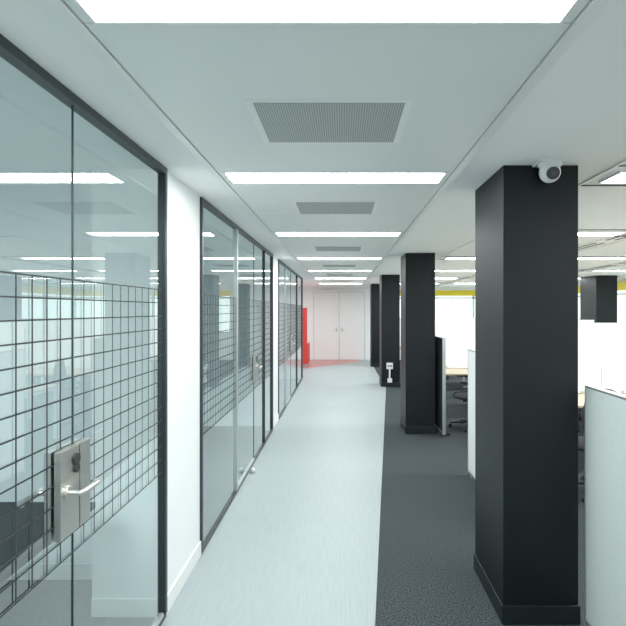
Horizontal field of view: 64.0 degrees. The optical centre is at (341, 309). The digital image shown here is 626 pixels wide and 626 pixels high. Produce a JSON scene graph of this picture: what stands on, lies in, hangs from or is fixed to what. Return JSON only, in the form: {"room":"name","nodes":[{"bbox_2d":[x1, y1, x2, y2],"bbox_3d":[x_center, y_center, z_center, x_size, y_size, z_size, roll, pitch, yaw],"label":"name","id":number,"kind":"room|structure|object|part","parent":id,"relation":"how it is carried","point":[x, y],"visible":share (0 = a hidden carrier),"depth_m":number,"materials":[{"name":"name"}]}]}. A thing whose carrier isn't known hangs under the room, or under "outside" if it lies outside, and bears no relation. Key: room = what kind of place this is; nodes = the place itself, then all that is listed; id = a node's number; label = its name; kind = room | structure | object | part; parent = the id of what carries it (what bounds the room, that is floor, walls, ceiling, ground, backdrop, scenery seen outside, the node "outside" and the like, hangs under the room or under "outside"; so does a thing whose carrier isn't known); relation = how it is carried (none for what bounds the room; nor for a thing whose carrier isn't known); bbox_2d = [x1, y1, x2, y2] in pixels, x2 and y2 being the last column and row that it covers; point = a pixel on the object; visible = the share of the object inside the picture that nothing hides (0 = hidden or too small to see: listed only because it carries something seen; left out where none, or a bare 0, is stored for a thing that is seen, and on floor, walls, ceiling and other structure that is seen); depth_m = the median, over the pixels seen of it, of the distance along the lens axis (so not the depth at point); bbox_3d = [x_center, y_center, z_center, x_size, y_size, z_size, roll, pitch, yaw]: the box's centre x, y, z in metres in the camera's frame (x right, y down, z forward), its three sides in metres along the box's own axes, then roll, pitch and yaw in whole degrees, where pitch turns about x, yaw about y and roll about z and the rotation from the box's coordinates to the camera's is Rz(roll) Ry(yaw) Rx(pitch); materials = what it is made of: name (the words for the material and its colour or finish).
{"room":"office corridor","nodes":[
{"label":"office corridor","id":0,"kind":"room"},
{"bbox_2d":[0,186,91,562],"bbox_3d":[-2.825,0.480,3.350,2.750,2.600,0.100,0,0,0],"label":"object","id":1,"kind":"object","parent":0,"point":[35,221],"depth_m":3.30,"materials":[{"name":"clear glass"}]},
{"bbox_2d":[0,426,212,625],"bbox_3d":[-2.630,1.777,5.000,3.140,0.001,16.000,0,0,0],"label":"floor","id":2,"kind":"structure","parent":0,"point":[48,603],"depth_m":3.04,"materials":[{"name":"grey carpet"}]},
{"bbox_2d":[0,502,93,583],"bbox_3d":[-2.015,1.406,1.600,1.370,0.742,2.200,0,0,0],"label":"meeting table","id":3,"kind":"object","parent":2,"relation":"on","point":[7,524],"visible":0.64,"depth_m":2.31,"materials":[{"name":"black paint"}]},
{"bbox_2d":[92,169,199,597],"bbox_3d":[-1.240,0.480,3.260,0.420,2.600,0.720,0,0,0],"label":"wall","id":4,"kind":"structure","parent":0,"point":[124,201],"depth_m":2.90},
{"bbox_2d":[6,563,91,579],"bbox_3d":[-2.825,1.723,3.294,2.750,0.106,0.012,0,0,0],"label":"baseboard","id":5,"kind":"structure","parent":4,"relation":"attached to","point":[82,571],"depth_m":3.29,"materials":[{"name":"white"}]},
{"bbox_2d":[91,541,200,616],"bbox_3d":[-1.234,1.723,3.254,0.432,0.106,0.732,0,0,0],"label":"baseboard","id":6,"kind":"structure","parent":4,"relation":"attached to","point":[100,607],"depth_m":2.89,"materials":[{"name":"white"}]},
{"bbox_2d":[203,256,215,425],"bbox_3d":[-2.675,0.480,7.700,3.050,2.600,0.100,0,0,0],"label":"wall","id":7,"kind":"structure","parent":0,"point":[209,263],"depth_m":7.65,"materials":[{"name":"clear glass"}]},
{"bbox_2d":[161,360,385,625],"bbox_3d":[-0.024,1.777,7.425,2.073,0.001,20.850,0,0,0],"label":"floor","id":8,"kind":"structure","parent":0,"point":[297,544],"depth_m":4.14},
{"bbox_2d":[0,34,167,625],"bbox_3d":[-1.036,0.478,0.000,0.048,2.595,5.800,0,0,0],"label":"glass partition","id":9,"kind":"object","parent":8,"relation":"on","point":[9,52],"visible":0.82,"depth_m":1.85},
{"bbox_2d":[17,105,163,625],"bbox_3d":[-1.034,0.482,2.288,0.184,2.535,1.160,0,0,0],"label":"glass door","id":10,"kind":"structure","parent":9,"relation":"in","point":[69,475],"depth_m":1.94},
{"bbox_2d":[200,197,272,554],"bbox_3d":[-1.036,0.478,5.490,0.048,2.595,3.740,0,0,0],"label":"glass wall","id":11,"kind":"structure","parent":8,"relation":"on","point":[223,488],"depth_m":4.56,"materials":[{"name":"clear glass"}]},
{"bbox_2d":[238,231,261,487],"bbox_3d":[-1.034,0.482,5.481,0.184,2.535,1.161,0,0,0],"label":"glass door","id":12,"kind":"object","parent":8,"relation":"on","point":[248,366],"visible":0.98,"depth_m":5.36,"materials":[{"name":"clear glass"}]},
{"bbox_3d":[-1.034,0.482,5.481,0.184,2.535,1.162,0,0,0],"label":"door","id":13,"kind":"part","parent":12,"relation":"part of","materials":[{"name":"clear glass"}]},
{"bbox_2d":[250,468,255,473],"bbox_3d":[-0.970,1.750,5.450,0.059,0.051,0.059,0,0,0],"label":"door stop","id":14,"kind":"object","parent":8,"relation":"on","point":[252,471],"visible":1,"depth_m":5.43,"materials":[{"name":"metal"}]},
{"bbox_2d":[273,255,277,420],"bbox_3d":[-1.090,0.480,7.700,0.120,2.600,0.680,0,0,0],"label":"wall pier","id":15,"kind":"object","parent":8,"relation":"on","point":[275,261],"depth_m":7.75,"materials":[{"name":"white paint"}]},
{"bbox_2d":[273,414,278,428],"bbox_3d":[-1.024,1.723,7.700,0.012,0.106,0.680,0,0,0],"label":"baseboard","id":16,"kind":"structure","parent":15,"relation":"attached to","point":[276,420],"depth_m":7.68,"materials":[{"name":"white"}]},
{"bbox_2d":[278,259,302,418],"bbox_3d":[-1.036,0.478,10.480,0.048,2.595,4.880,0,0,0],"label":"glass partition","id":17,"kind":"object","parent":8,"relation":"on","point":[296,280],"visible":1,"depth_m":10.24,"materials":[{"name":"clear glass"}]},
{"bbox_2d":[286,268,294,404],"bbox_3d":[-1.034,0.482,9.681,0.184,2.535,1.162,0,0,0],"label":"glass door","id":18,"kind":"structure","parent":8,"relation":"on","point":[289,338],"depth_m":9.66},
{"bbox_2d":[0,0,625,286],"bbox_3d":[1.650,-0.870,7.425,11.900,0.100,21.050,0,0,0],"label":"ceiling","id":19,"kind":"structure","parent":0,"point":[576,113],"depth_m":2.42,"materials":[{"name":"paint"}]},
{"bbox_2d":[43,0,609,287],"bbox_3d":[-0.040,-0.810,7.420,1.470,0.017,20.840,0,0,0],"label":"trim","id":20,"kind":"structure","parent":19,"relation":"attached to","point":[61,8],"depth_m":1.82,"materials":[{"name":"white paint"}]},
{"bbox_2d":[64,0,588,286],"bbox_3d":[-0.040,-0.814,7.425,1.374,0.011,20.844,0,0,0],"label":"ceiling tiles","id":21,"kind":"structure","parent":19,"relation":"attached to","point":[458,79],"depth_m":1.85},
{"bbox_2d":[73,0,580,24],"bbox_3d":[-0.040,-0.812,1.270,1.320,0.015,0.280,0,0,0],"label":"ceiling light panel","id":22,"kind":"object","parent":21,"relation":"in","point":[100,12],"depth_m":1.36,"materials":[{"name":"white plastic"}]},
{"bbox_2d":[244,100,413,142],"bbox_3d":[-0.051,-0.804,2.165,0.651,0.006,0.490,0,0,0],"label":"grille","id":23,"kind":"object","parent":21,"relation":"in","point":[276,121],"depth_m":2.11,"materials":[{"name":"grey metal"}]},
{"bbox_2d":[291,201,378,213],"bbox_3d":[-0.051,-0.804,3.955,0.651,0.006,0.490,0,0,0],"label":"grille","id":24,"kind":"object","parent":21,"relation":"in","point":[301,207],"depth_m":3.91,"materials":[{"name":"grey metal"}]},
{"bbox_2d":[223,172,447,183],"bbox_3d":[-0.040,-0.812,3.055,1.320,0.015,0.250,0,0,0],"label":"ceiling light panel","id":25,"kind":"object","parent":21,"relation":"in","point":[234,177],"depth_m":3.06,"materials":[{"name":"white plastic"}]},
{"bbox_2d":[312,246,363,250],"bbox_3d":[-0.051,-0.804,6.575,0.651,0.006,0.490,0,0,0],"label":"grille","id":26,"kind":"object","parent":21,"relation":"in","point":[316,248],"depth_m":6.52,"materials":[{"name":"grey metal"}]},
{"bbox_2d":[275,232,401,235],"bbox_3d":[-0.040,-0.812,5.320,1.320,0.015,0.260,0,0,0],"label":"ceiling light panel","id":27,"kind":"object","parent":21,"relation":"in","point":[277,233],"depth_m":5.29,"materials":[{"name":"white plastic"}]},
{"bbox_2d":[321,265,356,266],"bbox_3d":[-0.051,-0.804,9.125,0.651,0.006,0.490,0,0,0],"label":"grille","id":28,"kind":"object","parent":21,"relation":"in","point":[321,265],"depth_m":9.04,"materials":[{"name":"grey metal"}]},
{"bbox_2d":[325,274,353,275],"bbox_3d":[-0.051,-0.804,11.525,0.651,0.006,0.490,0,0,0],"label":"grille","id":29,"kind":"object","parent":21,"relation":"in","point":[325,274],"depth_m":11.33,"materials":[{"name":"grey metal"}]},
{"bbox_2d":[297,258,381,259],"bbox_3d":[-0.040,-0.812,7.845,1.320,0.015,0.250,0,0,0],"label":"ceiling light panel","id":30,"kind":"object","parent":21,"relation":"in","point":[297,258],"depth_m":7.86,"materials":[{"name":"white plastic"}]},
{"bbox_2d":[328,280,351,281],"bbox_3d":[-0.051,-0.804,13.925,0.651,0.006,0.490,0,0,0],"label":"grille","id":31,"kind":"object","parent":21,"relation":"in","point":[328,280],"depth_m":13.68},
{"bbox_2d":[444,257,474,259],"bbox_3d":[2.290,-0.812,7.845,1.320,0.015,0.250,0,0,0],"label":"ceiling light panel","id":32,"kind":"object","parent":19,"relation":"in","point":[447,258],"depth_m":7.86,"materials":[{"name":"white plastic"}]},
{"bbox_2d":[400,160,625,286],"bbox_3d":[4.522,-0.815,7.420,5.956,0.009,20.840,0,0,0],"label":"trim","id":33,"kind":"structure","parent":19,"relation":"attached to","point":[624,161],"depth_m":7.08,"materials":[{"name":"white"}]},
{"bbox_2d":[532,158,566,182],"bbox_3d":[1.145,-0.761,2.756,0.140,0.118,0.137,0,0,0],"label":"security camera","id":34,"kind":"object","parent":19,"relation":"attached to","point":[550,171],"visible":1,"depth_m":2.71,"materials":[{"name":"white plastic"}]},
{"bbox_2d":[580,275,616,322],"bbox_3d":[6.250,0.480,12.200,0.518,2.600,0.818,0,0,0],"label":"column","id":35,"kind":"structure","parent":19,"relation":"attached to","point":[598,293],"depth_m":11.80,"materials":[{"name":"black paint"}]},
{"bbox_2d":[578,231,625,235],"bbox_3d":[2.290,-0.812,5.320,1.320,0.015,0.260,0,0,0],"label":"ceiling light panel","id":36,"kind":"object","parent":19,"relation":"in","point":[580,233],"depth_m":5.29,"materials":[{"name":"white plastic"}]},
{"bbox_2d":[578,257,625,259],"bbox_3d":[4.060,-0.812,7.845,1.320,0.015,0.250,0,0,0],"label":"ceiling light panel","id":37,"kind":"object","parent":19,"relation":"in","point":[579,258],"depth_m":7.86,"materials":[{"name":"white plastic"}]},
{"bbox_2d":[598,170,625,183],"bbox_3d":[2.290,-0.812,3.055,1.320,0.015,0.250,0,0,0],"label":"ceiling light panel","id":38,"kind":"object","parent":19,"relation":"in","point":[619,177],"depth_m":3.10,"materials":[{"name":"white plastic"}]},
{"bbox_2d":[303,360,358,368],"bbox_3d":[-1.800,1.774,15.825,4.800,0.001,4.050,0,0,0],"label":"floor","id":39,"kind":"structure","parent":0,"point":[313,363],"depth_m":16.90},
{"bbox_2d":[303,308,309,366],"bbox_3d":[-1.500,0.852,15.950,0.900,1.844,0.800,0,0,0],"label":"sofa","id":40,"kind":"object","parent":39,"relation":"on","point":[306,346],"visible":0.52,"depth_m":15.55,"materials":[{"name":"red fabric"}]},
{"bbox_2d":[308,270,371,270],"bbox_3d":[-0.040,-0.812,10.305,1.320,0.015,0.250,0,0,0],"label":"ceiling light panel","id":41,"kind":"object","parent":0,"point":[308,270],"depth_m":10.18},
{"bbox_2d":[315,278,365,278],"bbox_3d":[-0.040,-0.812,12.765,1.320,0.015,0.250,0,0,0],"label":"ceiling light panel","id":42,"kind":"object","parent":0,"point":[315,278],"depth_m":12.86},
{"bbox_2d":[319,283,361,283],"bbox_3d":[-0.040,-0.812,15.225,1.320,0.015,0.250,0,0,0],"label":"ceiling light panel","id":43,"kind":"object","parent":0,"point":[319,283],"depth_m":15.28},
{"bbox_2d":[303,287,474,359],"bbox_3d":[1.650,0.480,17.900,11.700,2.600,0.100,0,0,0],"label":"wall","id":44,"kind":"structure","parent":0,"point":[307,291],"depth_m":17.85,"materials":[{"name":"white paint"}]},
{"bbox_2d":[314,292,338,359],"bbox_3d":[-0.555,0.569,17.802,0.890,2.398,0.092,0,0,0],"label":"door","id":45,"kind":"structure","parent":44,"relation":"in","point":[326,304],"depth_m":17.81,"materials":[{"name":"white wood"}]},
{"bbox_2d":[312,290,366,359],"bbox_3d":[-0.100,0.531,17.820,1.960,2.483,0.060,0,0,0],"label":"trim","id":46,"kind":"structure","parent":44,"relation":"attached to","point":[313,291],"depth_m":17.79,"materials":[{"name":"silver metal"}]},
{"bbox_2d":[339,292,363,359],"bbox_3d":[0.355,0.569,17.802,0.890,2.398,0.092,0,0,0],"label":"door","id":47,"kind":"structure","parent":44,"relation":"in","point":[351,304],"depth_m":17.81,"materials":[{"name":"white wood"}]},
{"bbox_2d":[400,296,474,317],"bbox_3d":[4.700,0.080,17.895,5.600,1.500,0.070,0,0,0],"label":"window","id":48,"kind":"structure","parent":44,"relation":"in","point":[472,297],"depth_m":17.86,"materials":[{"name":"silver metal"}]},
{"bbox_2d":[435,270,474,270],"bbox_3d":[2.290,-0.812,10.305,1.320,0.015,0.250,0,0,0],"label":"ceiling light panel","id":49,"kind":"object","parent":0,"point":[435,270],"depth_m":10.18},
{"bbox_2d":[374,360,588,625],"bbox_3d":[1.650,1.830,7.425,11.900,0.100,21.050,0,0,0],"label":"floor","id":50,"kind":"structure","parent":0,"point":[427,576],"depth_m":4.07,"materials":[{"name":"carpet"}]},
{"bbox_2d":[370,284,379,366],"bbox_3d":[1.125,0.480,15.900,0.443,2.600,0.618,0,0,0],"label":"column","id":51,"kind":"structure","parent":50,"relation":"on","point":[374,288],"depth_m":15.60,"materials":[{"name":"black paint"}]},
{"bbox_2d":[379,275,399,386],"bbox_3d":[1.125,0.480,11.860,0.443,2.600,0.618,0,0,0],"label":"column","id":52,"kind":"structure","parent":50,"relation":"on","point":[389,284],"depth_m":11.56,"materials":[{"name":"black paint"}]},
{"bbox_2d":[387,363,392,382],"bbox_3d":[1.100,1.445,11.530,0.140,0.450,0.059,0,0,0],"label":"power socket","id":53,"kind":"object","parent":52,"relation":"attached to","point":[389,365],"visible":1,"depth_m":11.51,"materials":[{"name":"white plastic"}]},
{"bbox_2d":[400,253,435,433],"bbox_3d":[1.125,0.480,7.480,0.443,2.600,0.618,0,0,0],"label":"column","id":54,"kind":"structure","parent":50,"relation":"on","point":[417,269],"depth_m":7.18,"materials":[{"name":"black paint"}]},
{"bbox_2d":[435,335,449,435],"bbox_3d":[1.468,1.085,7.375,0.123,1.390,0.750,0,0,0],"label":"screen","id":55,"kind":"object","parent":50,"relation":"on","point":[440,342],"visible":0.77,"depth_m":7.16,"materials":[{"name":"grey fabric"}]},
{"bbox_2d":[446,368,467,374],"bbox_3d":[3.750,1.407,8.900,4.292,0.745,1.560,0,0,0],"label":"desk","id":56,"kind":"object","parent":50,"relation":"on","point":[449,371],"visible":0.02,"depth_m":8.42,"materials":[{"name":"brown wood"}]},
{"bbox_2d":[435,323,625,367],"bbox_3d":[3.750,0.632,8.900,4.280,0.804,0.060,0,0,0],"label":"divider","id":57,"kind":"object","parent":56,"relation":"on","point":[460,337],"visible":0.14,"depth_m":8.88,"materials":[{"name":"white"}]},
{"bbox_2d":[448,381,467,431],"bbox_3d":[1.924,1.250,7.551,0.627,1.060,0.630,0,0,7],"label":"office chair","id":58,"kind":"object","parent":50,"relation":"on","point":[463,396],"visible":0.3,"depth_m":7.54,"materials":[{"name":"black plastic"}]},
{"bbox_2d":[453,375,467,395],"bbox_3d":[2.599,1.250,10.256,0.630,1.060,0.627,0,0,-6],"label":"office chair","id":59,"kind":"object","parent":50,"relation":"on","point":[465,376],"visible":0.11,"depth_m":10.22,"materials":[{"name":"black plastic"}]},
{"bbox_2d":[468,349,474,478],"bbox_3d":[1.419,1.100,4.575,0.123,1.360,1.650,0,0,0],"label":"screen","id":60,"kind":"object","parent":50,"relation":"on","point":[471,352],"visible":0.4,"depth_m":5.25,"materials":[{"name":"white"}]},
{"bbox_2d":[474,165,580,624],"bbox_3d":[1.125,0.480,3.130,0.443,2.600,0.618,0,0,0],"label":"column","id":61,"kind":"structure","parent":50,"relation":"on","point":[526,553],"depth_m":2.83,"materials":[{"name":"black paint"}]},
{"bbox_2d":[578,367,601,431],"bbox_3d":[3.599,1.250,7.556,0.630,1.060,0.627,0,0,-6],"label":"office chair","id":62,"kind":"object","parent":50,"relation":"on","point":[579,409],"visible":0.07,"depth_m":7.52,"materials":[{"name":"black plastic"}]},
{"bbox_2d":[578,388,617,501],"bbox_3d":[2.451,1.250,4.856,0.630,1.060,0.627,0,0,6],"label":"office chair","id":63,"kind":"object","parent":50,"relation":"on","point":[581,440],"visible":0.13,"depth_m":4.71,"materials":[{"name":"black plastic"}]},
{"bbox_2d":[578,384,625,407],"bbox_3d":[3.900,1.407,6.200,4.092,0.745,1.560,0,0,0],"label":"desk","id":64,"kind":"object","parent":50,"relation":"on","point":[581,397],"visible":0.02,"depth_m":5.78,"materials":[{"name":"brown wood"}]},
{"bbox_2d":[578,329,625,393],"bbox_3d":[3.900,0.632,6.200,4.080,0.804,0.060,0,0,0],"label":"divider","id":65,"kind":"object","parent":64,"relation":"on","point":[589,340],"visible":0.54,"depth_m":6.18,"materials":[{"name":"white"}]},
{"bbox_2d":[585,385,625,625],"bbox_3d":[1.419,1.100,1.700,0.123,1.360,2.200,0,0,0],"label":"screen","id":66,"kind":"object","parent":50,"relation":"on","point":[605,410],"visible":1,"depth_m":2.58,"materials":[{"name":"fabric"}]},
{"bbox_3d":[3.725,1.407,11.600,4.242,0.745,1.560,0,0,0],"label":"desk","id":67,"kind":"object","parent":50,"relation":"on","visible":0},
{"bbox_2d":[435,320,593,322],"bbox_3d":[3.725,0.632,11.600,4.230,0.804,0.060,0,0,0],"label":"divider","id":68,"kind":"object","parent":67,"relation":"on","point":[436,321],"visible":0.1,"depth_m":11.58,"materials":[{"name":"white"}]},
{"bbox_3d":[4.400,1.407,14.300,5.592,0.745,1.560,0,0,0],"label":"desk","id":69,"kind":"object","parent":50,"relation":"on","visible":0},
{"bbox_2d":[400,318,579,345],"bbox_3d":[4.400,0.632,14.300,5.580,0.804,0.060,0,0,0],"label":"divider","id":70,"kind":"object","parent":69,"relation":"on","point":[400,318],"visible":0.07,"depth_m":14.28,"materials":[{"name":"white"}]},
{"bbox_2d":[435,235,625,285],"bbox_3d":[4.955,-0.817,7.475,3.750,0.005,18.750,0,0,0],"label":"diffuser","id":71,"kind":"object","parent":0,"point":[622,235],"depth_m":6.73,"materials":[{"name":"white plastic"}]},
{"bbox_2d":[593,270,625,270],"bbox_3d":[5.860,-0.812,10.305,1.320,0.015,0.250,0,0,0],"label":"ceiling light panel","id":72,"kind":"object","parent":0,"point":[593,270],"depth_m":10.18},
{"bbox_3d":[7.550,0.480,7.475,0.100,2.600,20.950,0,0,0],"label":"wall","id":73,"kind":"structure","parent":0,"visible":0},
{"bbox_2d":[400,281,625,295],"bbox_3d":[4.699,-0.630,7.425,5.599,0.260,20.850,0,0,0],"label":"trim","id":74,"kind":"structure","parent":73,"relation":"attached to","point":[621,286],"depth_m":17.82,"materials":[{"name":"yellow paint"}]}
]}

